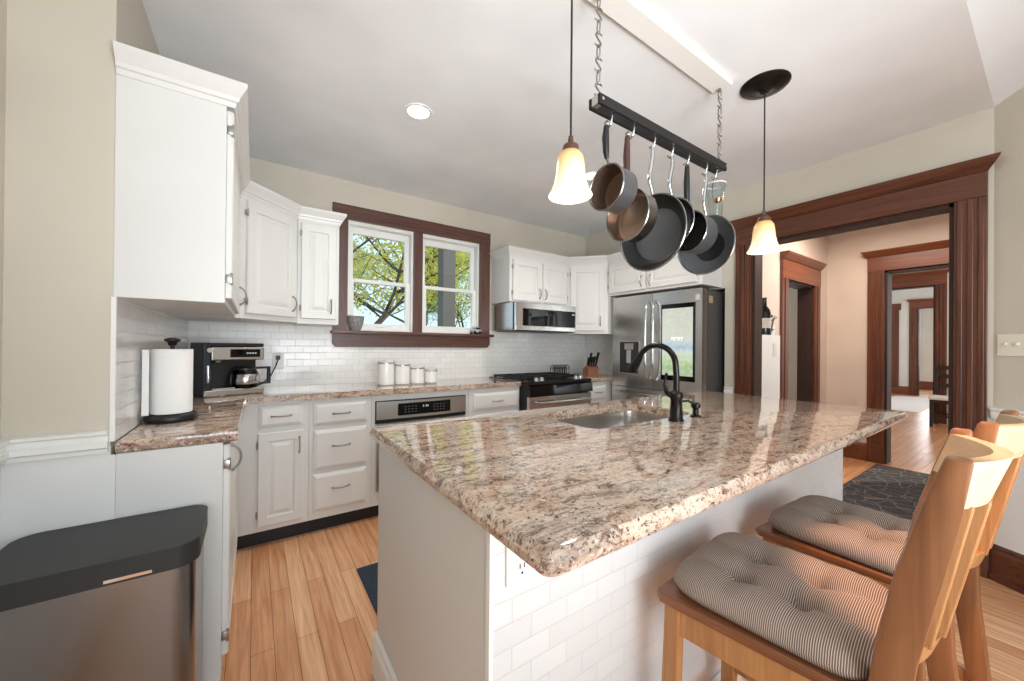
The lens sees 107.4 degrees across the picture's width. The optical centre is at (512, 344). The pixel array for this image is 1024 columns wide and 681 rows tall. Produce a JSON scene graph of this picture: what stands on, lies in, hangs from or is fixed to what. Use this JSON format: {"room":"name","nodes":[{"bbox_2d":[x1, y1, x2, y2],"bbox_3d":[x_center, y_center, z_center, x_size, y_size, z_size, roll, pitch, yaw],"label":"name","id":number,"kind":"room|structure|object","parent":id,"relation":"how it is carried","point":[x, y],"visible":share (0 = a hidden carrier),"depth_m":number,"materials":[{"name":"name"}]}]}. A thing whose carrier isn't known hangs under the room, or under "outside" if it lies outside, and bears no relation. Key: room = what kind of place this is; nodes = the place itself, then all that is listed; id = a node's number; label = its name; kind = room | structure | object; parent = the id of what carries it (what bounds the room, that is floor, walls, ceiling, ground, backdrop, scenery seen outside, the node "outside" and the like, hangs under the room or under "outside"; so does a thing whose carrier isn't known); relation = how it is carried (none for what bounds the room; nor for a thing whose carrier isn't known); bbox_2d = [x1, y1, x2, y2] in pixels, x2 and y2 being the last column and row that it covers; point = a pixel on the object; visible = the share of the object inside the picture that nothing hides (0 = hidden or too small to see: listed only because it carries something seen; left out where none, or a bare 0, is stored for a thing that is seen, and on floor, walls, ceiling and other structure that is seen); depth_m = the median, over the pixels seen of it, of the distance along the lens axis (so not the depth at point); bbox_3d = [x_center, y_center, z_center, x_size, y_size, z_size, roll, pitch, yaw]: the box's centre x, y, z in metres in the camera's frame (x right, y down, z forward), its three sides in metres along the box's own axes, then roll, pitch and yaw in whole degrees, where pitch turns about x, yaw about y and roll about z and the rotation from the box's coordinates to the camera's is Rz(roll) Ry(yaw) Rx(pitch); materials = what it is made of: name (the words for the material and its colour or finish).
{"room":"kitchen","nodes":[
{"label":"kitchen","id":0,"kind":"room"},
{"bbox_2d":[0,0,187,549],"bbox_3d":[-1.056,-0.251,0.518,0.442,2.945,4.450,1,0,-34],"label":"wall","id":1,"kind":"structure","parent":0,"point":[57,59],"depth_m":1.12,"materials":[{"name":"beige paint"}]},
{"bbox_2d":[0,429,108,465],"bbox_3d":[-0.931,0.302,0.506,0.212,0.071,1.487,1,0,-34],"label":"trim","id":2,"kind":"structure","parent":1,"relation":"attached to","point":[58,445],"depth_m":1.10,"materials":[{"name":"white paint"}]},
{"bbox_2d":[109,296,116,441],"bbox_3d":[-1.258,0.077,1.185,0.012,0.455,0.009,1,0,-34],"label":"trim","id":3,"kind":"structure","parent":1,"relation":"attached to","point":[113,341],"depth_m":1.18,"materials":[{"name":"white paint"}]},
{"bbox_2d":[113,74,246,317],"bbox_3d":[-1.377,-0.514,1.659,0.336,0.728,0.920,1,0,-34],"label":"upper cabinet","id":4,"kind":"object","parent":1,"relation":"attached to","point":[177,188],"visible":0.98,"depth_m":1.27,"materials":[{"name":"white paint"}]},
{"bbox_2d":[113,40,346,226],"bbox_3d":[-1.297,-0.891,2.058,0.442,0.081,1.805,1,0,-10],"label":"crown molding","id":5,"kind":"structure","parent":4,"relation":"attached to","point":[132,62],"depth_m":1.31,"materials":[{"name":"white paint"}]},
{"bbox_2d":[172,194,297,324],"bbox_3d":[-1.708,-0.514,2.386,0.593,0.728,0.626,1,0,-34],"label":"upper cabinet","id":6,"kind":"object","parent":1,"relation":"attached to","point":[269,235],"visible":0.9,"depth_m":2.29,"materials":[{"name":"white paint"}]},
{"bbox_2d":[188,158,585,386],"bbox_3d":[-0.565,-0.036,3.647,4.400,2.545,0.168,1,0,-34],"label":"wall","id":7,"kind":"structure","parent":0,"point":[311,357],"depth_m":3.19,"materials":[{"name":"white tile"}]},
{"bbox_2d":[272,353,283,368],"bbox_3d":[-1.715,0.123,2.750,0.072,0.116,0.010,1,0,-34],"label":"wall outlet","id":8,"kind":"object","parent":7,"relation":"attached to","point":[280,365],"visible":1,"depth_m":2.75,"materials":[{"name":"white paint"}]},
{"bbox_2d":[293,219,338,326],"bbox_3d":[-1.424,-0.507,2.727,0.258,0.734,0.380,1,0,-34],"label":"upper cabinet","id":9,"kind":"object","parent":7,"relation":"attached to","point":[318,243],"visible":0.97,"depth_m":2.60,"materials":[{"name":"white paint"}]},
{"bbox_2d":[330,202,493,347],"bbox_3d":[-0.847,-0.543,3.406,1.472,1.138,0.225,1,0,-34],"label":"window","id":10,"kind":"structure","parent":7,"relation":"in","point":[414,332],"depth_m":3.34,"materials":[{"name":"brown wood"}]},
{"bbox_2d":[347,315,363,330],"bbox_3d":[-1.266,-0.169,3.031,0.132,0.118,0.132,1,0,-34],"label":"planter","id":11,"kind":"object","parent":10,"relation":"on","point":[355,323],"visible":0.99,"depth_m":2.99,"materials":[{"name":"grey ceramic"}]},
{"bbox_2d":[470,327,480,333],"bbox_3d":[-0.360,-0.136,3.659,0.054,0.072,0.120,0,0,41],"label":"toy car","id":12,"kind":"object","parent":10,"relation":"on","point":[475,330],"visible":0.97,"depth_m":3.64,"materials":[{"name":"grey"}]},
{"bbox_2d":[491,255,567,305],"bbox_3d":[0.198,-0.628,3.841,0.735,0.455,0.380,1,0,-34],"label":"upper cabinet","id":13,"kind":"object","parent":7,"relation":"attached to","point":[519,279],"visible":0.98,"depth_m":3.68,"materials":[{"name":"white paint"}]},
{"bbox_2d":[492,301,575,333],"bbox_3d":[0.223,-0.258,3.832,0.760,0.272,0.426,1,0,-34],"label":"microwave","id":14,"kind":"object","parent":13,"relation":"attached to","point":[518,317],"visible":1,"depth_m":3.63,"materials":[{"name":"silver metal"}]},
{"bbox_2d":[490,245,624,264],"bbox_3d":[0.820,-0.867,3.551,2.120,0.081,0.668,0,0,17],"label":"crown molding","id":15,"kind":"structure","parent":13,"relation":"attached to","point":[508,250],"depth_m":3.75,"materials":[{"name":"white paint"}]},
{"bbox_2d":[554,264,615,334],"bbox_3d":[0.810,-0.479,4.117,0.586,0.740,0.626,1,0,-34],"label":"upper cabinet","id":16,"kind":"object","parent":7,"relation":"attached to","point":[587,284],"visible":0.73,"depth_m":3.87,"materials":[{"name":"white paint"}]},
{"bbox_2d":[142,0,1023,237],"bbox_3d":[-0.063,-1.683,1.196,5.620,0.740,4.850,1,0,-34],"label":"ceiling","id":17,"kind":"structure","parent":0,"point":[330,83],"depth_m":1.86,"materials":[{"name":"paint"}]},
{"bbox_2d":[404,103,432,120],"bbox_3d":[-0.532,-1.312,2.124,0.160,0.004,0.160,1,0,-34],"label":"recessed light","id":18,"kind":"object","parent":17,"relation":"in","point":[416,111],"visible":1,"depth_m":2.12,"materials":[{"name":"white paint"}]},
{"bbox_2d":[548,0,591,203],"bbox_3d":[0.197,-0.903,1.261,0.216,0.813,0.216,1,0,-34],"label":"pendant light","id":19,"kind":"object","parent":17,"relation":"hanging from","point":[570,186],"visible":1,"depth_m":1.23,"materials":[{"name":"white glass"}]},
{"bbox_2d":[586,171,596,180],"bbox_3d":[0.613,-1.298,2.903,0.160,0.004,0.160,1,0,-34],"label":"recessed light","id":20,"kind":"object","parent":17,"relation":"in","point":[589,175],"visible":0.35,"depth_m":2.89,"materials":[{"name":"white paint"}]},
{"bbox_2d":[588,0,731,93],"bbox_3d":[0.593,-1.294,1.569,1.130,0.022,0.090,1,0,-34],"label":"board","id":21,"kind":"object","parent":17,"relation":"attached to","point":[629,14],"visible":1,"depth_m":1.59,"materials":[{"name":"white paint"}]},
{"bbox_2d":[594,0,602,94],"bbox_3d":[0.316,-1.099,1.385,0.039,0.385,0.020,1,0,-14],"label":"chain","id":22,"kind":"object","parent":21,"relation":"hanging from","point":[597,7],"visible":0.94,"depth_m":1.38,"materials":[{"name":"grey metal"}]},
{"bbox_2d":[589,92,726,173],"bbox_3d":[0.673,-0.886,1.631,0.910,0.041,0.062,1,0,-34],"label":"pot rack","id":23,"kind":"object","parent":22,"relation":"hanging from","point":[600,104],"visible":0.98,"depth_m":1.55,"materials":[{"name":"black metal"}]},
{"bbox_2d":[609,111,613,127],"bbox_3d":[0.369,-0.866,1.430,0.010,0.085,0.038,1,0,-34],"label":"hook","id":24,"kind":"object","parent":23,"relation":"hanging from","point":[612,113],"visible":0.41,"depth_m":1.42,"materials":[{"name":"silver metal"}]},
{"bbox_2d":[589,120,637,213],"bbox_3d":[0.383,-0.674,1.437,0.113,0.338,0.174,1,0,-34],"label":"saucepan","id":25,"kind":"object","parent":24,"relation":"hanging from","point":[613,187],"visible":0.98,"depth_m":1.44,"materials":[{"name":"grey"}]},
{"bbox_2d":[630,123,635,139],"bbox_3d":[0.476,-0.864,1.504,0.010,0.085,0.038,1,0,-34],"label":"hook","id":26,"kind":"object","parent":23,"relation":"hanging from","point":[634,125],"visible":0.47,"depth_m":1.49,"materials":[{"name":"silver metal"}]},
{"bbox_2d":[606,131,657,242],"bbox_3d":[0.473,-0.624,1.499,0.088,0.436,0.208,1,0,-34],"label":"saute pan","id":27,"kind":"object","parent":26,"relation":"hanging from","point":[636,222],"visible":0.77,"depth_m":1.51,"materials":[{"name":"silver metal"}]},
{"bbox_2d":[649,134,656,148],"bbox_3d":[0.589,-0.863,1.581,0.010,0.085,0.038,1,0,-34],"label":"hook","id":28,"kind":"object","parent":23,"relation":"hanging from","point":[655,136],"visible":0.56,"depth_m":1.57,"materials":[{"name":"silver metal"}]},
{"bbox_2d":[620,145,686,271],"bbox_3d":[0.591,-0.569,1.581,0.070,0.526,0.320,1,0,-34],"label":"skillet","id":29,"kind":"object","parent":28,"relation":"hanging from","point":[668,233],"visible":0.73,"depth_m":1.57,"materials":[{"name":"black"}]},
{"bbox_2d":[667,144,674,158],"bbox_3d":[0.696,-0.862,1.655,0.010,0.085,0.038,1,0,-34],"label":"hook","id":30,"kind":"object","parent":23,"relation":"hanging from","point":[673,146],"visible":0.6,"depth_m":1.65,"materials":[{"name":"silver metal"}]},
{"bbox_2d":[667,155,694,238],"bbox_3d":[0.706,-0.628,1.659,0.065,0.406,0.218,1,0,-34],"label":"skillet","id":31,"kind":"object","parent":30,"relation":"hanging from","point":[689,209],"visible":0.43,"depth_m":1.63,"materials":[{"name":"black"}]},
{"bbox_2d":[683,153,690,165],"bbox_3d":[0.799,-0.861,1.726,0.010,0.085,0.038,1,0,-34],"label":"hook","id":32,"kind":"object","parent":23,"relation":"hanging from","point":[689,154],"visible":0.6,"depth_m":1.72,"materials":[{"name":"silver metal"}]},
{"bbox_2d":[678,162,717,253],"bbox_3d":[0.839,-0.629,1.750,0.133,0.416,0.192,1,0,-34],"label":"saucepan","id":33,"kind":"object","parent":32,"relation":"hanging from","point":[703,234],"visible":0.66,"depth_m":1.72,"materials":[{"name":"grey"}]},
{"bbox_2d":[717,88,721,159],"bbox_3d":[1.033,-1.091,1.878,0.039,0.385,0.020,1,0,-14],"label":"chain","id":34,"kind":"object","parent":21,"relation":"hanging from","point":[720,90],"visible":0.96,"depth_m":1.87,"materials":[{"name":"grey metal"}]},
{"bbox_2d":[740,69,791,254],"bbox_3d":[1.258,-0.882,1.879,0.216,0.833,0.216,1,0,-34],"label":"pendant light","id":35,"kind":"object","parent":17,"relation":"hanging from","point":[763,85],"visible":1,"depth_m":1.85,"materials":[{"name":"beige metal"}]},
{"bbox_2d":[221,389,1023,680],"bbox_3d":[6.282,1.330,4.079,21.000,0.060,7.600,1,0,-34],"label":"floor","id":36,"kind":"structure","parent":0,"point":[302,608],"depth_m":1.77,"materials":[{"name":"brown wood"}]},
{"bbox_2d":[0,505,207,680],"bbox_3d":[-1.150,0.886,1.061,0.428,0.672,0.320,1,0,-34],"label":"trash can","id":37,"kind":"object","parent":36,"relation":"on","point":[120,599],"visible":1,"depth_m":0.98,"materials":[{"name":"silver metal"}]},
{"bbox_2d":[115,436,242,680],"bbox_3d":[-1.411,0.783,1.694,0.326,0.870,1.000,1,0,-34],"label":"base cabinet","id":38,"kind":"object","parent":36,"relation":"on","point":[147,481],"visible":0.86,"depth_m":1.32,"materials":[{"name":"white paint"}]},
{"bbox_2d":[115,377,520,452],"bbox_3d":[-0.748,0.336,2.478,2.299,0.040,1.553,1,0,-34],"label":"countertop","id":39,"kind":"structure","parent":38,"relation":"on","point":[219,418],"depth_m":1.96,"materials":[{"name":"stone"}]},
{"bbox_2d":[141,338,197,423],"bbox_3d":[-1.375,0.140,1.518,0.166,0.334,0.166,1,0,-34],"label":"paper towel holder","id":40,"kind":"object","parent":39,"relation":"on","point":[169,400],"visible":1,"depth_m":1.46,"materials":[{"name":"paper"}]},
{"bbox_2d":[190,342,263,397],"bbox_3d":[-1.772,0.148,2.343,0.252,0.316,0.314,0,0,34],"label":"coffee maker","id":41,"kind":"object","parent":39,"relation":"on","point":[213,363],"visible":0.95,"depth_m":2.27,"materials":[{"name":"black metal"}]},
{"bbox_2d":[230,366,270,385],"bbox_3d":[-1.679,0.202,2.390,0.155,0.129,0.209,0,0,6],"label":"carafe","id":42,"kind":"object","parent":41,"relation":"on","point":[246,378],"visible":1,"depth_m":2.33,"materials":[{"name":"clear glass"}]},
{"bbox_2d":[377,361,394,384],"bbox_3d":[-0.994,0.221,2.958,0.135,0.189,0.128,1,0,-34],"label":"canister","id":43,"kind":"object","parent":39,"relation":"on","point":[385,372],"visible":1,"depth_m":2.90,"materials":[{"name":"white ceramic"}]},
{"bbox_2d":[394,363,409,383],"bbox_3d":[-0.887,0.232,3.031,0.127,0.168,0.120,1,0,-34],"label":"canister","id":44,"kind":"object","parent":39,"relation":"on","point":[402,370],"visible":1,"depth_m":2.98,"materials":[{"name":"white ceramic"}]},
{"bbox_2d":[410,366,423,383],"bbox_3d":[-0.785,0.247,3.101,0.121,0.141,0.114,1,0,-34],"label":"canister","id":45,"kind":"object","parent":39,"relation":"on","point":[416,372],"visible":0.98,"depth_m":3.05,"materials":[{"name":"white ceramic"}]},
{"bbox_2d":[424,368,437,382],"bbox_3d":[-0.687,0.260,3.169,0.115,0.118,0.108,1,0,-34],"label":"canister","id":46,"kind":"object","parent":39,"relation":"on","point":[430,374],"visible":1,"depth_m":3.12,"materials":[{"name":"white ceramic"}]},
{"bbox_2d":[237,400,308,549],"bbox_3d":[-1.592,0.786,2.484,0.379,0.874,0.586,1,0,-34],"label":"base cabinet","id":47,"kind":"object","parent":36,"relation":"on","point":[274,436],"visible":0.89,"depth_m":2.28,"materials":[{"name":"white paint"}]},
{"bbox_2d":[307,396,370,532],"bbox_3d":[-1.278,0.790,2.701,0.382,0.874,0.584,1,0,-34],"label":"base cabinet","id":48,"kind":"object","parent":36,"relation":"on","point":[339,453],"visible":0.93,"depth_m":2.49,"materials":[{"name":"white paint"}]},
{"bbox_2d":[357,562,377,613],"bbox_3d":[-0.212,1.228,2.115,1.130,0.012,0.600,1,0,-34],"label":"floor mat","id":49,"kind":"object","parent":36,"relation":"on","point":[368,574],"visible":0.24,"depth_m":1.94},
{"bbox_2d":[368,389,467,517],"bbox_3d":[-0.805,0.795,3.016,0.752,0.874,0.601,1,0,-34],"label":"oven","id":50,"kind":"object","parent":36,"relation":"on","point":[393,409],"visible":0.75,"depth_m":2.73,"materials":[{"name":"silver metal"}]},
{"bbox_2d":[468,386,518,415],"bbox_3d":[-0.287,0.801,3.381,0.508,0.874,0.586,1,0,-34],"label":"base cabinet","id":51,"kind":"object","parent":36,"relation":"on","point":[483,401],"visible":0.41,"depth_m":3.16,"materials":[{"name":"white paint"}]},
{"bbox_2d":[490,372,592,410],"bbox_3d":[0.280,0.755,3.682,0.765,0.918,0.734,1,0,-34],"label":"gas range","id":52,"kind":"object","parent":36,"relation":"on","point":[538,390],"visible":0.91,"depth_m":3.41,"materials":[{"name":"black metal"}]},
{"bbox_2d":[490,376,590,385],"bbox_3d":[0.265,0.342,3.711,0.765,0.032,0.666,1,0,-34],"label":"cooktop","id":53,"kind":"object","parent":52,"relation":"in","point":[525,380],"depth_m":3.48,"materials":[{"name":"metal"}]},
{"bbox_2d":[550,364,569,373],"bbox_3d":[0.486,0.253,3.853,0.210,0.100,0.069,1,0,-34],"label":"wire rack","id":54,"kind":"object","parent":52,"relation":"on","point":[561,367],"visible":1,"depth_m":3.84,"materials":[{"name":"black metal"}]},
{"bbox_2d":[588,381,610,402],"bbox_3d":[0.724,0.813,4.034,0.355,0.874,0.656,1,0,-34],"label":"base cabinet","id":55,"kind":"object","parent":36,"relation":"on","point":[601,392],"visible":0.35,"depth_m":3.81,"materials":[{"name":"white paint"}]},
{"bbox_2d":[570,373,611,381],"bbox_3d":[0.721,0.355,4.046,0.362,0.040,0.631,1,0,-34],"label":"countertop","id":56,"kind":"structure","parent":55,"relation":"on","point":[600,378],"depth_m":3.81,"materials":[{"name":"stone"}]},
{"bbox_2d":[583,365,598,376],"bbox_3d":[0.822,0.276,3.963,0.120,0.118,0.132,1,0,-14],"label":"knife block","id":57,"kind":"object","parent":56,"relation":"on","point":[589,371],"visible":1,"depth_m":3.90,"materials":[{"name":"brown wood"}]},
{"bbox_2d":[372,444,842,680],"bbox_3d":[0.600,0.803,1.687,2.166,0.874,0.853,1,0,-34],"label":"kitchen island","id":58,"kind":"object","parent":36,"relation":"on","point":[446,611],"visible":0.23,"depth_m":0.98,"materials":[{"name":"grey paint"}]},
{"bbox_2d":[506,547,534,587],"bbox_3d":[0.018,0.437,0.783,0.072,0.116,0.010,1,0,-34],"label":"wall outlet","id":59,"kind":"object","parent":58,"relation":"attached to","point":[518,570],"visible":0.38,"depth_m":0.77,"materials":[{"name":"white paint"}]},
{"bbox_2d":[516,559,527,578],"bbox_3d":[0.019,0.463,0.780,0.028,0.038,0.004,1,0,-34],"label":"socket","id":60,"kind":"object","parent":59,"relation":"attached to","point":[521,566],"depth_m":0.78,"materials":[{"name":"white plastic"}]},
{"bbox_2d":[370,391,907,576],"bbox_3d":[0.721,0.346,1.662,2.353,0.040,1.066,1,0,-34],"label":"island countertop","id":61,"kind":"structure","parent":58,"relation":"on","point":[562,497],"depth_m":1.05,"materials":[{"name":"stone"}]},
{"bbox_2d":[557,411,668,428],"bbox_3d":[0.482,0.448,1.758,0.709,0.166,0.404,1,0,-34],"label":"sink","id":62,"kind":"object","parent":61,"relation":"in","point":[620,418],"visible":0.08,"depth_m":2.00,"materials":[{"name":"silver metal"}]},
{"bbox_2d":[628,343,683,421],"bbox_3d":[0.638,0.159,1.691,0.062,0.334,0.276,1,0,-34],"label":"faucet","id":63,"kind":"object","parent":61,"relation":"on","point":[676,396],"visible":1,"depth_m":1.60,"materials":[{"name":"black metal"}]},
{"bbox_2d":[682,399,701,417],"bbox_3d":[0.806,0.288,1.712,0.099,0.078,0.047,0,0,10],"label":"soap dispenser","id":64,"kind":"object","parent":61,"relation":"on","point":[696,406],"visible":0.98,"depth_m":1.70,"materials":[{"name":"black metal"}]},
{"bbox_2d":[612,287,724,399],"bbox_3d":[1.535,0.382,3.614,0.769,1.708,0.928,1,0,-34],"label":"refrigerator","id":65,"kind":"object","parent":36,"relation":"on","point":[691,322],"visible":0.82,"depth_m":3.29,"materials":[{"name":"grey"}]},
{"bbox_2d":[657,428,1014,680],"bbox_3d":[0.679,0.708,0.850,0.410,1.063,0.544,1,0,-39],"label":"counter stool","id":66,"kind":"object","parent":36,"relation":"on","point":[950,515],"visible":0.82,"depth_m":0.64,"materials":[{"name":"brown wood"}]},
{"bbox_2d":[674,532,888,680],"bbox_3d":[0.641,0.579,0.903,0.376,0.063,0.388,1,0,-39],"label":"seat cushion","id":67,"kind":"object","parent":66,"relation":"on","point":[829,616],"visible":0.95,"depth_m":0.83,"materials":[{"name":"fabric"}]},
{"bbox_2d":[843,464,929,519],"bbox_3d":[3.324,1.265,3.052,1.960,0.010,0.940,1,0,-34],"label":"rug","id":68,"kind":"object","parent":36,"relation":"on","point":[897,492],"visible":0.31,"depth_m":3.26,"materials":[{"name":"fabric"}]},
{"bbox_2d":[756,410,1023,680],"bbox_3d":[1.123,0.713,1.135,0.410,1.063,0.544,1,0,-32],"label":"counter stool","id":69,"kind":"object","parent":36,"relation":"on","point":[1007,431],"visible":0.37,"depth_m":1.02,"materials":[{"name":"brown wood"}]},
{"bbox_2d":[768,495,911,573],"bbox_3d":[1.090,0.584,1.195,0.376,0.063,0.388,1,0,-32],"label":"seat cushion","id":70,"kind":"object","parent":69,"relation":"on","point":[873,538],"visible":0.82,"depth_m":1.16,"materials":[{"name":"fabric"}]},
{"bbox_2d":[891,395,928,412],"bbox_3d":[8.992,1.335,8.611,3.400,0.010,0.900,1,0,-34],"label":"rug","id":71,"kind":"object","parent":36,"relation":"on","point":[898,403],"visible":0.5,"depth_m":8.44,"materials":[{"name":"white carpet"}]},
{"bbox_2d":[928,364,947,426],"bbox_3d":[6.972,0.823,5.971,0.490,0.982,0.440,1,0,-34],"label":"dining chair","id":72,"kind":"object","parent":36,"relation":"on","point":[937,399],"visible":0.41,"depth_m":6.15,"materials":[{"name":"black wood"}]},
{"bbox_2d":[762,335,779,398],"bbox_3d":[2.227,0.589,3.362,0.490,1.345,0.099,1,0,-34],"label":"wall","id":73,"kind":"structure","parent":0,"point":[770,363],"depth_m":3.35,"materials":[{"name":"white paint"}]},
{"bbox_2d":[762,298,775,334],"bbox_3d":[2.305,-0.250,3.391,0.193,0.338,0.103,1,0,-19],"label":"sculpture","id":74,"kind":"object","parent":73,"relation":"on","point":[767,327],"visible":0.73,"depth_m":3.34,"materials":[{"name":"black glass"}]},
{"bbox_2d":[762,298,770,334],"bbox_3d":[2.262,-0.252,3.378,0.100,0.336,0.100,1,0,-34],"label":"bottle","id":75,"kind":"object","parent":74,"relation":"on","point":[766,314],"depth_m":3.34,"materials":[{"name":"black glass"}]},
{"bbox_2d":[771,316,775,332],"bbox_3d":[2.331,-0.173,3.401,0.137,0.184,0.100,1,0,-34],"label":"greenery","id":76,"kind":"object","parent":74,"relation":"on","point":[772,320],"depth_m":3.39,"materials":[{"name":"green plant"}]},
{"bbox_2d":[584,107,993,571],"bbox_3d":[1.940,-0.014,3.429,0.518,2.545,3.047,1,0,-34],"label":"wall","id":77,"kind":"structure","parent":0,"point":[971,136],"depth_m":2.53,"materials":[{"name":"beige paint"}]},
{"bbox_2d":[608,254,721,296],"bbox_3d":[1.361,-0.667,3.515,0.364,0.358,0.985,1,0,-34],"label":"upper cabinet","id":78,"kind":"object","parent":77,"relation":"attached to","point":[624,280],"visible":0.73,"depth_m":3.39,"materials":[{"name":"white paint"}]},
{"bbox_2d":[724,387,733,393],"bbox_3d":[1.811,0.389,3.147,0.021,0.065,0.075,1,0,-34],"label":"trim","id":79,"kind":"structure","parent":77,"relation":"attached to","point":[726,389],"depth_m":3.14,"materials":[{"name":"white paint"}]},
{"bbox_2d":[730,152,1000,577],"bbox_3d":[2.239,0.124,2.595,0.208,2.268,1.392,1,0,-34],"label":"door frame","id":80,"kind":"structure","parent":77,"relation":"in","point":[960,190],"depth_m":2.18,"materials":[{"name":"brown wood"}]},
{"bbox_2d":[788,288,797,399],"bbox_3d":[2.699,-0.029,4.919,2.380,2.600,1.650,1,0,-34],"label":"wall","id":81,"kind":"structure","parent":0,"point":[792,342],"depth_m":5.17,"materials":[{"name":"paint"}]},
{"bbox_2d":[762,236,826,402],"bbox_3d":[2.824,-0.032,3.916,2.250,2.600,0.140,1,0,-34],"label":"wall","id":82,"kind":"structure","parent":0,"point":[815,248],"depth_m":4.06,"materials":[{"name":"paint"}]},
{"bbox_2d":[780,250,826,402],"bbox_3d":[3.025,0.182,4.008,1.034,2.176,0.218,1,0,-34],"label":"door","id":83,"kind":"structure","parent":82,"relation":"in","point":[805,271],"depth_m":4.18,"materials":[{"name":"wood"}]},
{"bbox_2d":[826,213,948,442],"bbox_3d":[3.865,-0.027,2.473,2.330,2.600,3.698,1,0,-34],"label":"wall","id":84,"kind":"structure","parent":0,"point":[847,274],"depth_m":4.24,"materials":[{"name":"paint"}]},
{"bbox_2d":[843,442,865,460],"bbox_3d":[3.680,1.182,4.204,0.288,0.190,0.358,1,0,-34],"label":"baseboard","id":85,"kind":"structure","parent":84,"relation":"attached to","point":[857,450],"depth_m":4.20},
{"bbox_2d":[861,240,948,463],"bbox_3d":[4.288,0.137,3.683,0.258,2.288,1.280,1,0,-34],"label":"door frame","id":86,"kind":"structure","parent":84,"relation":"in","point":[882,264],"depth_m":4.03,"materials":[{"name":"wood"}]},
{"bbox_2d":[892,268,948,423],"bbox_3d":[8.170,-0.125,6.221,9.010,2.900,5.000,1,0,-34],"label":"wall","id":87,"kind":"structure","parent":0,"point":[901,297],"depth_m":10.22,"materials":[{"name":"paint"}]},
{"bbox_2d":[891,304,900,386],"bbox_3d":[10.551,0.021,10.394,0.035,2.280,0.260,1,0,-34],"label":"door","id":88,"kind":"structure","parent":87,"relation":"in","point":[895,307],"depth_m":10.37,"materials":[{"name":"wood"}]},
{"bbox_2d":[891,386,908,394],"bbox_3d":[10.588,1.251,10.324,0.030,0.220,0.404,1,0,-34],"label":"baseboard","id":89,"kind":"structure","parent":87,"relation":"attached to","point":[901,389],"depth_m":10.28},
{"bbox_2d":[892,269,948,423],"bbox_3d":[6.922,0.037,6.693,0.258,2.556,1.176,1,0,-34],"label":"door","id":90,"kind":"structure","parent":87,"relation":"in","point":[937,279],"depth_m":6.29,"materials":[{"name":"wood"}]},
{"bbox_2d":[919,309,932,381],"bbox_3d":[12.563,-0.073,9.848,2.340,2.900,4.000,1,0,-34],"label":"wall","id":91,"kind":"structure","parent":0,"point":[926,351],"depth_m":11.53,"materials":[{"name":"paint"}]},
{"bbox_2d":[907,298,932,394],"bbox_3d":[11.116,0.081,9.675,0.238,2.566,1.351,1,0,-34],"label":"door","id":92,"kind":"structure","parent":91,"relation":"in","point":[915,305],"depth_m":10.07,"materials":[{"name":"wood"}]},
{"bbox_2d":[919,381,932,389],"bbox_3d":[13.449,1.262,10.399,0.030,0.250,3.900,1,0,-34],"label":"baseboard","id":93,"kind":"structure","parent":91,"relation":"attached to","point":[926,385],"depth_m":11.51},
{"bbox_2d":[992,86,1023,554],"bbox_3d":[2.778,-0.393,0.844,0.143,3.300,2.400,1,0,-5],"label":"wall","id":94,"kind":"structure","parent":0,"point":[1008,308],"depth_m":1.97,"materials":[{"name":"beige paint"}]},
{"bbox_2d":[988,544,1023,594],"bbox_3d":[2.681,1.161,0.831,0.027,0.190,2.400,1,0,-5],"label":"baseboard","id":95,"kind":"structure","parent":94,"relation":"attached to","point":[1006,566],"depth_m":1.96,"materials":[{"name":"brown wood"}]},
{"bbox_2d":[989,407,1023,418],"bbox_3d":[2.613,0.369,1.680,0.023,0.060,0.700,1,0,-5],"label":"trim","id":96,"kind":"structure","parent":94,"relation":"attached to","point":[994,412],"depth_m":2.00,"materials":[{"name":"white paint"}]},
{"bbox_2d":[997,334,1023,356],"bbox_3d":[2.594,0.004,1.955,0.018,0.116,0.116,1,0,-5],"label":"switch plate","id":97,"kind":"object","parent":94,"relation":"attached to","point":[1007,344],"visible":1,"depth_m":1.96,"materials":[{"name":"beige"}]},
{"bbox_3d":[-13.909,1.929,29.032,70.000,0.050,56.400,1,0,-34],"label":"ground","id":98,"kind":"structure","parent":0,"visible":0},
{"bbox_2d":[353,234,468,323],"bbox_3d":[-3.297,-2.053,7.225,5.992,7.976,8.155,1,0,-26],"label":"tree","id":99,"kind":"object","parent":98,"relation":"on","point":[389,308],"visible":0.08,"depth_m":7.05,"materials":[{"name":"green plant"}]},
{"bbox_2d":[353,239,468,325],"bbox_3d":[-3.613,-3.083,15.407,7.963,10.072,6.588,1,0,-9],"label":"tree","id":100,"kind":"object","parent":98,"relation":"on","point":[390,271],"visible":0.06,"depth_m":14.87,"materials":[{"name":"green plant"}]},
{"bbox_2d":[367,244,470,326],"bbox_3d":[-9.264,-6.311,42.015,13.513,16.657,13.577,0,0,41],"label":"tree","id":101,"kind":"object","parent":98,"relation":"on","point":[434,303],"visible":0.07,"depth_m":40.34,"materials":[{"name":"green plant"}]},
{"bbox_2d":[367,253,470,326],"bbox_3d":[-4.228,-3.781,25.636,11.000,11.535,8.232,0,0,20],"label":"tree","id":102,"kind":"object","parent":98,"relation":"on","point":[431,296],"visible":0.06,"depth_m":24.54,"materials":[{"name":"green plant"}]},
{"bbox_2d":[437,248,455,326],"bbox_3d":[-0.997,0.080,5.625,0.280,3.720,0.280,1,0,-34],"label":"porch column","id":103,"kind":"structure","parent":98,"relation":"on","point":[446,259],"depth_m":5.55,"materials":[{"name":"grey paint"}]},
{"bbox_3d":[0.927,-0.859,1.814,0.010,0.085,0.038,1,0,-34],"label":"hook","id":104,"kind":"object","parent":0,"visible":0},
{"bbox_2d":[677,173,735,274],"bbox_3d":[0.938,-0.582,1.819,0.070,0.492,0.284,1,0,-34],"label":"skillet","id":105,"kind":"object","parent":104,"relation":"hanging from","point":[709,261],"visible":0.61,"depth_m":1.80,"materials":[{"name":"black"}]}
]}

